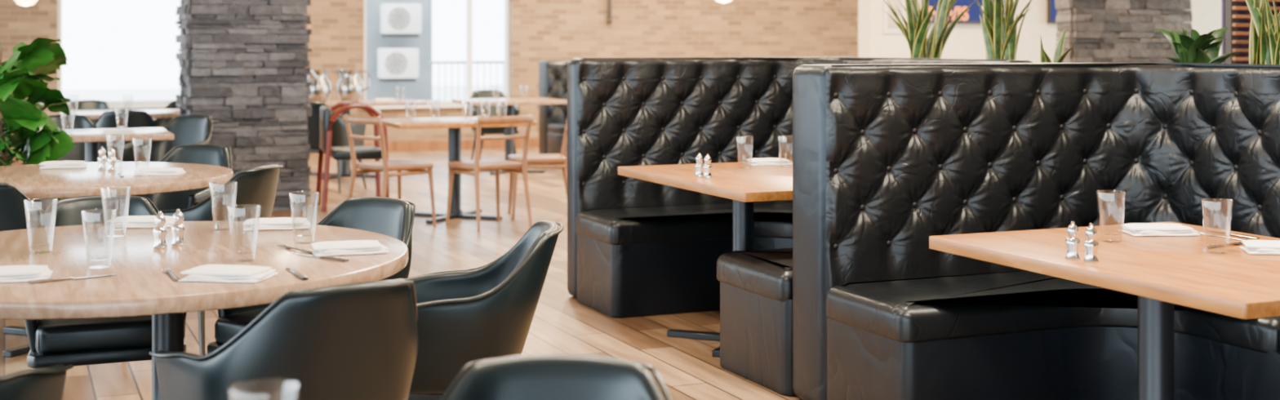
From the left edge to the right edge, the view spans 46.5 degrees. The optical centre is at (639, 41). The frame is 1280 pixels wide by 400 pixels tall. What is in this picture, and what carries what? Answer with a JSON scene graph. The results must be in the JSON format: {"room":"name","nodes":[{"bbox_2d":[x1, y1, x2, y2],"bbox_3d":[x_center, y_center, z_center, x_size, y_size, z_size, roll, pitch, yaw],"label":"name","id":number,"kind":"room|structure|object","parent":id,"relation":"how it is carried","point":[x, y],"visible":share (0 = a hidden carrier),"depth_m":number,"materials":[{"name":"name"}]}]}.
{"room":"restaurant","nodes":[
{"label":"restaurant","id":0,"kind":"room"},
{"bbox_2d":[0,147,801,399],"bbox_3d":[5.216,1.400,0.376,34.000,0.100,40.000,0,0,-23],"label":"floor","id":1,"kind":"structure","parent":0,"point":[561,324],"depth_m":7.36,"materials":[{"name":"brown wood"}]},
{"bbox_2d":[0,182,44,231],"bbox_3d":[-2.560,0.942,5.940,0.541,0.820,0.614,0,0,0],"label":"armchair","id":2,"kind":"object","parent":1,"relation":"on","point":[12,211],"visible":0.09,"depth_m":5.71,"materials":[{"name":"black leather"}]},
{"bbox_2d":[0,364,73,399],"bbox_3d":[-1.588,0.942,3.180,0.541,0.820,0.614,0,0,7],"label":"armchair","id":3,"kind":"object","parent":1,"relation":"on","point":[46,383],"visible":1,"depth_m":3.24,"materials":[{"name":"black leather"}]},
{"bbox_2d":[0,37,75,199],"bbox_3d":[-3.387,0.664,7.835,0.741,1.372,0.742,0,0,0],"label":"fig tree","id":4,"kind":"object","parent":1,"relation":"on","point":[24,73],"visible":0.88,"depth_m":7.83,"materials":[{"name":"green plant"}]},
{"bbox_2d":[30,198,60,212],"bbox_3d":[-3.132,0.942,7.080,0.614,0.820,0.541,0,0,30],"label":"armchair","id":5,"kind":"object","parent":1,"relation":"on","point":[42,203],"visible":0.02,"depth_m":7.19,"materials":[{"name":"black leather"}]},
{"bbox_2d":[48,114,115,162],"bbox_3d":[-4.080,0.942,10.652,0.541,0.820,0.614,0,0,-30],"label":"armchair","id":6,"kind":"object","parent":1,"relation":"on","point":[77,153],"visible":0.11,"depth_m":10.86,"materials":[{"name":"black leather"}]},
{"bbox_2d":[67,99,111,111],"bbox_3d":[-5.008,0.942,13.360,0.541,0.820,0.614,0,0,-8],"label":"armchair","id":7,"kind":"object","parent":1,"relation":"on","point":[82,104],"visible":0.11,"depth_m":13.60,"materials":[{"name":"black leather"}]},
{"bbox_2d":[24,195,186,368],"bbox_3d":[-1.763,0.942,4.896,0.541,0.820,0.614,0,0,-22],"label":"armchair","id":8,"kind":"object","parent":1,"relation":"on","point":[74,342],"visible":0.32,"depth_m":4.64,"materials":[{"name":"black leather"}]},
{"bbox_2d":[38,127,173,162],"bbox_3d":[-3.620,0.975,9.850,0.950,0.750,0.800,0,0,-23],"label":"dining table","id":9,"kind":"object","parent":1,"relation":"on","point":[92,138],"visible":0.22,"depth_m":9.66,"materials":[{"name":"brown wood"}]},
{"bbox_2d":[101,128,136,134],"bbox_3d":[-3.400,0.584,9.704,0.211,0.028,0.147,0,0,-23],"label":"napkin","id":10,"kind":"object","parent":9,"relation":"on","point":[108,131],"visible":1,"depth_m":9.66,"materials":[{"name":"white fabric"}]},
{"bbox_2d":[43,109,179,199],"bbox_3d":[-4.600,0.975,12.600,1.500,0.750,0.800,0,0,-23],"label":"dining table","id":11,"kind":"object","parent":1,"relation":"on","point":[94,115],"visible":0.09,"depth_m":12.49,"materials":[{"name":"brown wood"}]},
{"bbox_2d":[0,161,233,357],"bbox_3d":[-2.550,0.975,6.750,1.360,0.750,1.360,0,0,-23],"label":"round table","id":12,"kind":"object","parent":1,"relation":"on","point":[35,183],"visible":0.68,"depth_m":6.51,"materials":[{"name":"brown wood"}]},
{"bbox_2d":[39,160,87,168],"bbox_3d":[-2.750,0.584,7.104,0.211,0.028,0.147,0,0,-17],"label":"napkin","id":13,"kind":"object","parent":12,"relation":"on","point":[53,164],"visible":1,"depth_m":7.05,"materials":[{"name":"white fabric"}]},
{"bbox_2d":[97,146,106,168],"bbox_3d":[-2.530,0.546,7.000,0.041,0.107,0.041,0,0,29],"label":"salt shaker","id":14,"kind":"object","parent":12,"relation":"on","point":[102,159],"visible":1,"depth_m":6.99,"materials":[{"name":"glass"}]},
{"bbox_2d":[106,147,116,170],"bbox_3d":[-2.460,0.546,6.930,0.041,0.107,0.041,0,0,-11],"label":"salt shaker","id":15,"kind":"object","parent":12,"relation":"on","point":[111,160],"visible":1,"depth_m":6.92,"materials":[{"name":"glass"}]},
{"bbox_2d":[133,167,186,175],"bbox_3d":[-2.169,0.584,6.723,0.211,0.028,0.147,0,0,-6],"label":"napkin","id":16,"kind":"object","parent":12,"relation":"on","point":[148,171],"visible":1,"depth_m":6.67,"materials":[{"name":"white fabric"}]},
{"bbox_2d":[94,110,159,161],"bbox_3d":[-4.083,0.942,11.842,0.541,0.820,0.614,0,0,-16],"label":"armchair","id":17,"kind":"object","parent":1,"relation":"on","point":[136,118],"visible":0.15,"depth_m":11.59,"materials":[{"name":"black leather"}]},
{"bbox_2d":[115,115,212,162],"bbox_3d":[-3.328,0.942,10.556,0.541,0.820,0.614,0,0,21],"label":"armchair","id":18,"kind":"object","parent":1,"relation":"on","point":[186,129],"visible":0.31,"depth_m":10.74,"materials":[{"name":"black leather"}]},
{"bbox_2d":[152,99,179,127],"bbox_3d":[-4.192,0.942,13.460,0.541,0.820,0.614,0,0,7],"label":"armchair","id":19,"kind":"object","parent":1,"relation":"on","point":[161,122],"visible":0.06,"depth_m":13.65,"materials":[{"name":"black leather"}]},
{"bbox_2d":[130,144,231,210],"bbox_3d":[-2.325,0.942,7.438,0.541,0.820,0.614,0,0,14],"label":"armchair","id":20,"kind":"object","parent":1,"relation":"on","point":[207,154],"visible":0.2,"depth_m":7.63,"materials":[{"name":"black leather"}]},
{"bbox_2d":[0,221,408,399],"bbox_3d":[-1.440,0.975,4.210,1.550,0.750,1.550,0,0,-23],"label":"round table","id":21,"kind":"object","parent":1,"relation":"on","point":[140,286],"visible":0.78,"depth_m":4.01,"materials":[{"name":"brown wood"}]},
{"bbox_2d":[0,265,52,282],"bbox_3d":[-1.600,0.584,3.764,0.211,0.028,0.147,0,0,-17],"label":"napkin","id":22,"kind":"object","parent":21,"relation":"on","point":[10,273],"visible":1,"depth_m":3.73,"materials":[{"name":"white fabric"}]},
{"bbox_2d":[23,199,57,253],"bbox_3d":[-1.703,0.524,4.230,0.089,0.150,0.089,0,0,0],"label":"drinking glass","id":23,"kind":"object","parent":21,"relation":"on","point":[36,245],"visible":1,"depth_m":4.23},
{"bbox_2d":[28,274,116,283],"bbox_3d":[-1.427,0.595,3.751,0.215,0.008,0.018,0,0,-38],"label":"table knife","id":24,"kind":"object","parent":21,"relation":"on","point":[97,276],"visible":1,"depth_m":3.73,"materials":[{"name":"silver metal"}]},
{"bbox_2d":[81,209,116,268],"bbox_3d":[-1.438,0.524,3.957,0.089,0.150,0.089,0,0,0],"label":"drinking glass","id":25,"kind":"object","parent":21,"relation":"on","point":[94,259],"visible":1,"depth_m":3.96,"materials":[{"name":"glass"}]},
{"bbox_2d":[100,186,130,236],"bbox_3d":[-1.617,0.524,4.590,0.089,0.150,0.089,0,0,0],"label":"drinking glass","id":26,"kind":"object","parent":21,"relation":"on","point":[130,187],"visible":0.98,"depth_m":4.59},
{"bbox_2d":[106,215,173,227],"bbox_3d":[-1.619,0.584,4.854,0.211,0.028,0.147,0,0,-6],"label":"napkin","id":27,"kind":"object","parent":21,"relation":"on","point":[133,221],"visible":0.7,"depth_m":4.80,"materials":[{"name":"white fabric"}]},
{"bbox_2d":[152,210,167,248],"bbox_3d":[-1.396,0.546,4.330,0.041,0.107,0.041,0,0,0],"label":"salt shaker","id":28,"kind":"object","parent":21,"relation":"on","point":[160,231],"visible":1,"depth_m":4.32,"materials":[{"name":"silver metal"}]},
{"bbox_2d":[161,267,180,281],"bbox_3d":[-1.199,0.596,3.808,0.024,0.009,0.195,0,0,-26],"label":"fork","id":29,"kind":"object","parent":21,"relation":"on","point":[175,278],"visible":1,"depth_m":3.79,"materials":[{"name":"silver metal"}]},
{"bbox_2d":[171,208,185,245],"bbox_3d":[-1.362,0.546,4.390,0.041,0.107,0.041,0,0,-40],"label":"salt shaker","id":30,"kind":"object","parent":21,"relation":"on","point":[178,228],"visible":1,"depth_m":4.38,"materials":[{"name":"silver metal"}]},
{"bbox_2d":[213,221,220,230],"bbox_3d":[-1.369,0.596,4.818,0.024,0.009,0.195,0,0,-17],"label":"fork","id":31,"kind":"object","parent":21,"relation":"on","point":[217,227],"visible":0.67,"depth_m":4.76,"materials":[{"name":"silver metal"}]},
{"bbox_2d":[208,182,237,230],"bbox_3d":[-1.330,0.524,4.750,0.089,0.150,0.089,0,0,0],"label":"drinking glass","id":32,"kind":"object","parent":21,"relation":"on","point":[237,182],"visible":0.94,"depth_m":4.75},
{"bbox_2d":[177,264,278,282],"bbox_3d":[-1.040,0.584,3.773,0.211,0.028,0.147,0,0,9],"label":"napkin","id":33,"kind":"object","parent":21,"relation":"on","point":[207,273],"visible":1,"depth_m":3.72,"materials":[{"name":"white fabric"}]},
{"bbox_2d":[226,204,260,262],"bbox_3d":[-1.083,0.524,4.070,0.089,0.150,0.089,0,0,0],"label":"drinking glass","id":34,"kind":"object","parent":21,"relation":"on","point":[239,253],"visible":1,"depth_m":4.07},
{"bbox_2d":[242,217,311,230],"bbox_3d":[-1.170,0.584,4.804,0.211,0.028,0.147,0,0,-11],"label":"napkin","id":35,"kind":"object","parent":21,"relation":"on","point":[277,223],"visible":0.96,"depth_m":4.75,"materials":[{"name":"white fabric"}]},
{"bbox_2d":[276,244,312,253],"bbox_3d":[-0.983,0.596,4.268,0.024,0.009,0.195,0,0,-43],"label":"fork","id":36,"kind":"object","parent":21,"relation":"on","point":[285,246],"visible":1,"depth_m":4.27,"materials":[{"name":"silver metal"}]},
{"bbox_2d":[285,267,308,279],"bbox_3d":[-0.885,0.595,3.833,0.018,0.008,0.215,0,0,-25],"label":"table knife","id":37,"kind":"object","parent":21,"relation":"on","point":[300,275],"visible":1,"depth_m":3.79,"materials":[{"name":"silver metal"}]},
{"bbox_2d":[288,191,319,244],"bbox_3d":[-1.000,0.524,4.430,0.089,0.150,0.089,0,0,0],"label":"drinking glass","id":38,"kind":"object","parent":21,"relation":"on","point":[300,242],"visible":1,"depth_m":4.43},
{"bbox_2d":[297,253,349,262],"bbox_3d":[-0.881,0.595,4.117,0.215,0.008,0.020,0,0,38],"label":"table knife","id":39,"kind":"object","parent":21,"relation":"on","point":[303,255],"visible":1,"depth_m":4.09,"materials":[{"name":"silver metal"}]},
{"bbox_2d":[309,240,389,256],"bbox_3d":[-0.830,0.584,4.244,0.211,0.028,0.147,0,0,-20],"label":"napkin","id":40,"kind":"object","parent":21,"relation":"on","point":[351,246],"visible":1,"depth_m":4.20,"materials":[{"name":"white fabric"}]},
{"bbox_2d":[159,164,282,355],"bbox_3d":[-1.873,0.942,6.481,0.614,0.820,0.541,0,0,18],"label":"armchair","id":41,"kind":"object","parent":1,"relation":"on","point":[256,186],"visible":0.3,"depth_m":6.27,"materials":[{"name":"black leather"}]},
{"bbox_2d":[175,0,312,210],"bbox_3d":[-3.227,-0.244,12.105,1.003,3.192,0.811,0,0,-23],"label":"stone column","id":42,"kind":"structure","parent":1,"relation":"on","point":[242,63],"depth_m":11.78,"materials":[{"name":"stone"}]},
{"bbox_2d":[149,278,417,399],"bbox_3d":[-0.803,0.942,3.503,0.541,0.820,0.614,0,0,-38],"label":"armchair","id":43,"kind":"object","parent":1,"relation":"on","point":[357,340],"visible":1,"depth_m":3.28,"materials":[{"name":"black leather"}]},
{"bbox_2d":[207,196,415,354],"bbox_3d":[-1.027,0.942,4.850,0.541,0.820,0.614,0,0,34],"label":"armchair","id":44,"kind":"object","parent":1,"relation":"on","point":[392,217],"visible":0.16,"depth_m":4.99,"materials":[{"name":"black leather"}]},
{"bbox_2d":[306,102,367,193],"bbox_3d":[-2.825,0.942,13.445,0.541,0.820,0.614,0,0,24],"label":"armchair","id":45,"kind":"object","parent":1,"relation":"on","point":[340,138],"visible":0.38,"depth_m":13.26,"materials":[{"name":"black leather"}]},
{"bbox_2d":[315,100,389,211],"bbox_3d":[-2.349,0.920,12.141,0.544,0.863,0.524,0,0,-18],"label":"wooden armchair","id":46,"kind":"object","parent":1,"relation":"on","point":[326,120],"visible":0.87,"depth_m":11.96,"materials":[{"name":"red wood"}]},
{"bbox_2d":[311,98,427,179],"bbox_3d":[-2.950,0.975,14.900,1.500,0.750,0.700,0,0,-23],"label":"dining table","id":47,"kind":"object","parent":1,"relation":"on","point":[345,171],"visible":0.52,"depth_m":14.85,"materials":[{"name":"brown wood"}]},
{"bbox_2d":[307,69,331,102],"bbox_3d":[-3.187,0.433,14.676,0.270,0.334,0.304,0,0,-22],"label":"water pitcher","id":48,"kind":"object","parent":47,"relation":"on","point":[321,91],"visible":0.81,"depth_m":14.56,"materials":[{"name":"silver metal"}]},
{"bbox_2d":[335,68,372,102],"bbox_3d":[-2.869,0.433,14.813,0.270,0.334,0.304,0,0,41],"label":"water pitcher","id":49,"kind":"object","parent":47,"relation":"on","point":[350,86],"visible":0.94,"depth_m":14.71,"materials":[{"name":"silver metal"}]},
{"bbox_2d":[374,98,396,102],"bbox_3d":[-2.550,0.584,14.904,0.211,0.028,0.147,0,0,-23],"label":"napkin","id":50,"kind":"object","parent":47,"relation":"on","point":[376,100],"visible":1,"depth_m":14.85,"materials":[{"name":"white fabric"}]},
{"bbox_2d":[342,114,436,226],"bbox_3d":[-1.835,0.940,10.816,0.459,0.825,0.558,0,0,45],"label":"wooden chair","id":51,"kind":"object","parent":1,"relation":"on","point":[411,167],"visible":0.94,"depth_m":10.76,"materials":[{"name":"brown wood"}]},
{"bbox_2d":[381,116,536,223],"bbox_3d":[-1.420,0.975,11.400,1.050,0.750,0.800,0,0,-23],"label":"dining table","id":52,"kind":"object","parent":1,"relation":"on","point":[454,125],"visible":0.74,"depth_m":11.34,"materials":[{"name":"brown wood"}]},
{"bbox_2d":[410,117,442,122],"bbox_3d":[-1.600,0.584,11.154,0.211,0.028,0.147,0,0,-23],"label":"napkin","id":53,"kind":"object","parent":52,"relation":"on","point":[417,119],"visible":1,"depth_m":11.11,"materials":[{"name":"white fabric"}]},
{"bbox_2d":[404,220,563,399],"bbox_3d":[-0.530,0.942,4.327,0.614,0.820,0.541,0,0,-7],"label":"armchair","id":54,"kind":"object","parent":1,"relation":"on","point":[486,312],"visible":0.67,"depth_m":4.11,"materials":[{"name":"black leather"}]},
{"bbox_2d":[445,114,533,231],"bbox_3d":[-1.092,0.940,10.860,0.459,0.825,0.558,0,0,-35],"label":"wooden chair","id":55,"kind":"object","parent":1,"relation":"on","point":[464,167],"visible":1,"depth_m":10.79,"materials":[{"name":"brown wood"}]},
{"bbox_2d":[467,88,520,160],"bbox_3d":[-1.619,0.942,16.307,0.541,0.820,0.614,0,0,-18],"label":"armchair","id":56,"kind":"object","parent":1,"relation":"on","point":[486,93],"visible":0.47,"depth_m":16.45,"materials":[{"name":"black leather"}]},
{"bbox_2d":[452,97,567,175],"bbox_3d":[-1.350,0.975,15.400,1.000,0.750,0.800,0,0,-23],"label":"dining table","id":57,"kind":"object","parent":1,"relation":"on","point":[508,131],"visible":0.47,"depth_m":15.29,"materials":[{"name":"brown wood"}]},
{"bbox_2d":[507,118,567,220],"bbox_3d":[-0.732,0.940,11.508,0.558,0.825,0.459,0,0,-9],"label":"wooden chair","id":58,"kind":"object","parent":1,"relation":"on","point":[560,158],"visible":0.46,"depth_m":11.33,"materials":[{"name":"brown wood"}]},
{"bbox_2d":[538,60,568,164],"bbox_3d":[0.225,0.780,16.694,2.600,1.140,0.850,0,0,-23],"label":"booth seat","id":59,"kind":"object","parent":1,"relation":"on","point":[553,74],"visible":0.09,"depth_m":16.31,"materials":[{"name":"black leather"}]},
{"bbox_2d":[547,122,565,134],"bbox_3d":[0.284,0.945,16.555,2.600,0.110,0.550,0,0,-23],"label":"seat cushion","id":60,"kind":"object","parent":59,"relation":"on","point":[553,128],"depth_m":16.07,"materials":[{"name":"black leather"}]},
{"bbox_2d":[440,353,671,399],"bbox_3d":[-0.151,0.942,2.250,0.541,0.820,0.614,0,0,4],"label":"armchair","id":61,"kind":"object","parent":1,"relation":"on","point":[550,376],"visible":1,"depth_m":2.50,"materials":[{"name":"black leather"}]},
{"bbox_2d":[617,161,792,357],"bbox_3d":[0.547,0.975,6.695,0.860,0.750,1.340,0,0,-23],"label":"dining table","id":62,"kind":"object","parent":1,"relation":"on","point":[761,183],"visible":0.46,"depth_m":6.65,"materials":[{"name":"brown wood"}]},
{"bbox_2d":[694,152,703,177],"bbox_3d":[0.263,0.546,6.600,0.041,0.107,0.041,0,0,20],"label":"salt shaker","id":63,"kind":"object","parent":62,"relation":"on","point":[699,166],"visible":1,"depth_m":6.59,"materials":[{"name":"glass"}]},
{"bbox_2d":[702,153,712,177],"bbox_3d":[0.298,0.546,6.550,0.041,0.107,0.041,0,0,-21],"label":"salt shaker","id":64,"kind":"object","parent":62,"relation":"on","point":[707,167],"visible":1,"depth_m":6.54,"materials":[{"name":"glass"}]},
{"bbox_2d":[735,136,754,168],"bbox_3d":[0.497,0.524,7.060,0.089,0.150,0.089,0,0,0],"label":"drinking glass","id":65,"kind":"object","parent":62,"relation":"on","point":[735,136],"visible":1,"depth_m":7.06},
{"bbox_2d":[746,157,792,165],"bbox_3d":[0.630,0.584,7.274,0.211,0.028,0.147,0,0,-11],"label":"napkin","id":66,"kind":"object","parent":62,"relation":"on","point":[770,161],"visible":0.94,"depth_m":7.22,"materials":[{"name":"white fabric"}]},
{"bbox_2d":[567,56,1033,318],"bbox_3d":[0.723,0.718,7.405,1.720,1.264,1.790,0,0,-23],"label":"booth seat","id":67,"kind":"object","parent":1,"relation":"on","point":[637,247],"visible":0.32,"depth_m":7.78,"materials":[{"name":"black leather"}]},
{"bbox_2d":[575,200,792,244],"bbox_3d":[0.575,0.930,7.486,1.510,0.124,1.155,0,0,-23],"label":"seat cushion","id":68,"kind":"object","parent":67,"relation":"on","point":[646,222],"depth_m":7.47,"materials":[{"name":"black leather"}]},
{"bbox_2d":[716,62,1279,399],"bbox_3d":[1.796,0.718,4.880,1.720,1.264,3.582,0,0,-23],"label":"booth seat","id":69,"kind":"object","parent":1,"relation":"on","point":[888,158],"visible":0.82,"depth_m":5.48,"materials":[{"name":"black leather"}]},
{"bbox_2d":[716,248,792,302],"bbox_3d":[0.845,0.930,6.095,0.920,0.124,0.602,0,0,-23],"label":"seat cushion","id":70,"kind":"object","parent":69,"relation":"on","point":[761,275],"depth_m":5.91,"materials":[{"name":"black leather"}]},
{"bbox_2d":[826,270,1279,353],"bbox_3d":[1.576,0.930,5.131,1.510,0.124,1.155,0,0,-23],"label":"seat cushion","id":71,"kind":"object","parent":69,"relation":"on","point":[911,309],"depth_m":5.05,"materials":[{"name":"black leather"}]},
{"bbox_2d":[928,221,1279,399],"bbox_3d":[1.579,0.975,4.190,0.960,0.750,1.280,0,0,-23],"label":"dining table","id":72,"kind":"object","parent":1,"relation":"on","point":[1164,272],"visible":0.87,"depth_m":4.07,"materials":[{"name":"brown wood"}]},
{"bbox_2d":[1065,221,1080,261],"bbox_3d":[1.189,0.546,4.088,0.041,0.107,0.041,0,0,10],"label":"salt shaker","id":73,"kind":"object","parent":72,"relation":"on","point":[1072,242],"visible":1,"depth_m":4.07,"materials":[{"name":"silver metal"}]},
{"bbox_2d":[1083,222,1098,263],"bbox_3d":[1.225,0.546,4.040,0.041,0.107,0.041,0,0,-30],"label":"salt shaker","id":74,"kind":"object","parent":72,"relation":"on","point":[1091,245],"visible":1,"depth_m":4.03,"materials":[{"name":"silver metal"}]},
{"bbox_2d":[1095,191,1126,242],"bbox_3d":[1.414,0.524,4.464,0.089,0.150,0.089,0,0,0],"label":"drinking glass","id":75,"kind":"object","parent":72,"relation":"on","point":[1105,241],"visible":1,"depth_m":4.47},
{"bbox_2d":[1119,222,1199,235],"bbox_3d":[1.621,0.584,4.654,0.211,0.028,0.147,0,0,-3],"label":"napkin","id":76,"kind":"object","parent":72,"relation":"on","point":[1132,228],"visible":1,"depth_m":4.60,"materials":[{"name":"white fabric"}]},
{"bbox_2d":[1200,199,1233,253],"bbox_3d":[1.639,0.524,4.227,0.089,0.150,0.089,0,0,0],"label":"drinking glass","id":77,"kind":"object","parent":72,"relation":"on","point":[1214,245],"visible":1,"depth_m":4.23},
{"bbox_2d":[1195,231,1249,240],"bbox_3d":[1.781,0.596,4.538,0.024,0.009,0.195,0,0,-29],"label":"fork","id":78,"kind":"object","parent":72,"relation":"on","point":[1200,233],"visible":0.91,"depth_m":4.54,"materials":[{"name":"silver metal"}]},
{"bbox_2d":[1203,241,1243,248],"bbox_3d":[1.718,0.596,4.359,0.195,0.009,0.024,0,0,-33],"label":"fork","id":79,"kind":"object","parent":72,"relation":"on","point":[1239,242],"visible":0.66,"depth_m":4.35,"materials":[{"name":"silver metal"}]},
{"bbox_2d":[1206,230,1260,239],"bbox_3d":[1.830,0.595,4.603,0.020,0.008,0.215,0,0,-23],"label":"table knife","id":80,"kind":"object","parent":72,"relation":"on","point":[1233,234],"visible":1,"depth_m":4.56,"materials":[{"name":"silver metal"}]},
{"bbox_2d":[1239,240,1279,254],"bbox_3d":[1.832,0.584,4.243,0.211,0.028,0.147,0,0,11],"label":"napkin","id":81,"kind":"object","parent":72,"relation":"on","point":[1252,246],"visible":1,"depth_m":4.21,"materials":[{"name":"white fabric"}]},
{"bbox_2d":[1054,0,1192,62],"bbox_3d":[3.634,-0.245,11.158,1.178,3.194,0.245,0,0,-23],"label":"stone column","id":82,"kind":"structure","parent":1,"relation":"on","point":[1100,30],"depth_m":11.02,"materials":[{"name":"stone"}]},
{"bbox_2d":[1221,0,1279,63],"bbox_3d":[4.033,-0.050,9.328,0.910,2.800,0.115,0,0,-23],"label":"screen","id":83,"kind":"object","parent":1,"relation":"on","point":[1236,15],"visible":0.25,"depth_m":9.15,"materials":[{"name":"black"}]},
{"bbox_3d":[2.326,0.765,6.342,0.320,1.170,5.400,0,0,-23],"label":"planter box","id":84,"kind":"object","parent":1,"relation":"on","visible":0},
{"bbox_2d":[881,0,976,58],"bbox_3d":[1.539,-0.143,8.154,0.552,0.643,0.507,0,0,33],"label":"snake plant","id":85,"kind":"object","parent":84,"relation":"on","point":[915,31],"visible":0.79,"depth_m":8.11,"materials":[{"name":"green plant"}]},
{"bbox_2d":[974,0,1031,59],"bbox_3d":[1.880,-0.162,7.524,0.431,0.680,0.426,0,0,0],"label":"snake plant","id":86,"kind":"object","parent":84,"relation":"on","point":[999,24],"visible":0.74,"depth_m":7.48,"materials":[{"name":"green plant"}]},
{"bbox_2d":[1040,27,1075,62],"bbox_3d":[2.007,0.054,7.140,0.170,0.248,0.145,0,0,13],"label":"snake plant","id":87,"kind":"object","parent":84,"relation":"on","point":[1058,57],"visible":0.66,"depth_m":7.17,"materials":[{"name":"green plant"}]},
{"bbox_2d":[1155,26,1248,63],"bbox_3d":[2.364,0.057,6.297,0.367,0.243,0.312,0,0,0],"label":"leafy plant","id":88,"kind":"object","parent":84,"relation":"on","point":[1203,48],"visible":0.65,"depth_m":6.26,"materials":[{"name":"green plant"}]},
{"bbox_2d":[1245,0,1279,64],"bbox_3d":[2.499,-0.072,5.904,0.321,0.499,0.384,0,0,13],"label":"snake plant","id":89,"kind":"object","parent":84,"relation":"on","point":[1264,31],"visible":0.73,"depth_m":5.90,"materials":[{"name":"green plant"}]},
{"bbox_3d":[-0.620,0.975,1.550,1.000,0.750,1.000,0,0,-23],"label":"round table","id":90,"kind":"object","parent":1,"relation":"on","visible":0},
{"bbox_2d":[228,382,298,399],"bbox_3d":[-0.490,0.524,1.940,0.089,0.150,0.089,0,0,0],"label":"drinking glass","id":91,"kind":"object","parent":90,"relation":"on","point":[297,383],"visible":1,"depth_m":1.94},
{"bbox_2d":[0,0,858,151],"bbox_3d":[-1.625,-0.250,19.029,20.000,3.200,0.301,0,0,-23],"label":"wall","id":92,"kind":"structure","parent":0,"point":[540,30],"depth_m":19.27,"materials":[{"name":"beige brick"}]},
{"bbox_2d":[57,0,181,108],"bbox_3d":[-5.948,-0.395,17.094,1.490,2.310,0.240,0,0,-23],"label":"window","id":93,"kind":"structure","parent":92,"relation":"in","point":[154,103],"depth_m":17.06,"materials":[{"name":"white paint"}]},
{"bbox_2d":[13,137,538,162],"bbox_3d":[-1.563,1.290,18.882,20.000,0.120,0.030,0,0,-23],"label":"baseboard","id":94,"kind":"structure","parent":92,"relation":"attached to","point":[400,146],"depth_m":18.47,"materials":[{"name":"brown wood"}]},
{"bbox_2d":[360,0,517,109],"bbox_3d":[-2.516,-0.365,18.553,1.992,2.370,0.240,0,0,-23],"label":"window","id":95,"kind":"structure","parent":92,"relation":"in","point":[443,104],"depth_m":18.76,"materials":[{"name":"white paint"}]},
{"bbox_2d":[606,0,612,23],"bbox_3d":[-0.398,-0.680,19.334,0.080,0.900,0.100,0,0,-23],"label":"wall sconce","id":96,"kind":"object","parent":92,"relation":"attached to","point":[609,20],"visible":1,"depth_m":19.30,"materials":[{"name":"gold"}]},
{"bbox_2d":[858,0,1221,62],"bbox_3d":[6.572,-0.250,17.875,9.000,3.200,0.250,0,0,-23],"label":"wall","id":97,"kind":"structure","parent":0,"point":[965,41],"depth_m":16.53,"materials":[{"name":"beige paint"}]},
{"bbox_2d":[883,0,904,33],"bbox_3d":[2.747,-0.460,16.089,0.260,0.750,0.041,0,0,-23],"label":"picture frame","id":98,"kind":"object","parent":97,"relation":"attached to","point":[889,27],"visible":0.57,"depth_m":16.06,"materials":[{"name":"white"}]},
{"bbox_2d":[887,0,902,28],"bbox_3d":[2.753,-0.460,16.073,0.180,0.640,0.006,0,0,-23],"label":"print","id":99,"kind":"object","parent":98,"relation":"attached to","point":[894,3],"depth_m":16.07},
{"bbox_2d":[922,0,1004,24],"bbox_3d":[3.576,-0.470,16.394,1.066,0.560,0.072,0,0,-23],"label":"picture","id":100,"kind":"object","parent":97,"relation":"attached to","point":[971,16],"visible":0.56,"depth_m":16.36,"materials":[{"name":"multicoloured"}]},
{"bbox_2d":[1046,0,1058,23],"bbox_3d":[4.850,-0.480,16.940,0.500,0.560,0.065,0,0,-23],"label":"picture","id":101,"kind":"object","parent":97,"relation":"attached to","point":[1051,14],"visible":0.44,"depth_m":16.83,"materials":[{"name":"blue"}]},
{"bbox_3d":[2.479,-1.900,6.816,22.000,0.100,26.000,0,0,-23],"label":"ceiling","id":102,"kind":"structure","parent":0,"visible":0},
{"bbox_2d":[14,0,36,6],"bbox_3d":[-5.200,-1.075,12.600,0.350,1.550,0.350,0,0,0],"label":"pendant lamp","id":103,"kind":"object","parent":102,"relation":"hanging from","point":[24,2],"visible":1,"depth_m":12.55,"materials":[{"name":"beige"}]},
{"bbox_2d":[715,0,731,3],"bbox_3d":[0.720,-1.090,12.800,0.350,1.520,0.350,0,0,0],"label":"pendant lamp","id":104,"kind":"object","parent":102,"relation":"hanging from","point":[719,1],"visible":1,"depth_m":12.75,"materials":[{"name":"beige"}]},
{"label":"outside","id":105,"kind":"structure","parent":0,"visible":0},
{"bbox_2d":[62,84,502,101],"bbox_3d":[-8.469,1.500,32.576,60.000,0.100,30.000,0,0,-23],"label":"floor","id":106,"kind":"structure","parent":105,"point":[143,94],"depth_m":41.59,"materials":[{"name":"white"}]},
{"bbox_2d":[365,0,432,101],"bbox_3d":[-4.105,-0.495,21.413,2.000,3.890,1.230,0,0,-23],"label":"wall","id":107,"kind":"structure","parent":106,"relation":"on","point":[421,90],"depth_m":21.04,"materials":[{"name":"white paint"}]},
{"bbox_2d":[377,48,418,82],"bbox_3d":[-3.371,0.330,20.734,0.520,0.470,0.315,0,0,-23],"label":"air conditioner","id":108,"kind":"object","parent":107,"relation":"attached to","point":[394,64],"visible":1,"depth_m":20.61,"materials":[{"name":"white paint"}]},
{"bbox_2d":[385,52,407,74],"bbox_3d":[-3.368,0.300,20.572,0.314,0.314,0.015,0,0,-23],"label":"fan grille","id":109,"kind":"object","parent":108,"relation":"attached to","point":[396,63],"depth_m":20.57,"materials":[{"name":"grey"}]},
{"bbox_2d":[380,3,421,37],"bbox_3d":[-3.334,-0.290,20.749,0.520,0.470,0.315,0,0,-23],"label":"air conditioner","id":110,"kind":"object","parent":107,"relation":"attached to","point":[395,18],"visible":1,"depth_m":20.62,"materials":[{"name":"white paint"}]},
{"bbox_2d":[387,7,410,29],"bbox_3d":[-3.331,-0.320,20.588,0.314,0.314,0.015,0,0,-23],"label":"fan grille","id":111,"kind":"object","parent":110,"relation":"attached to","point":[398,18],"depth_m":20.59,"materials":[{"name":"grey"}]},
{"bbox_2d":[427,60,503,100],"bbox_3d":[-1.983,0.805,20.126,1.800,1.090,0.041,0,0,-23],"label":"railing","id":112,"kind":"object","parent":106,"relation":"on","point":[496,62],"visible":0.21,"depth_m":19.96,"materials":[{"name":"metal"}]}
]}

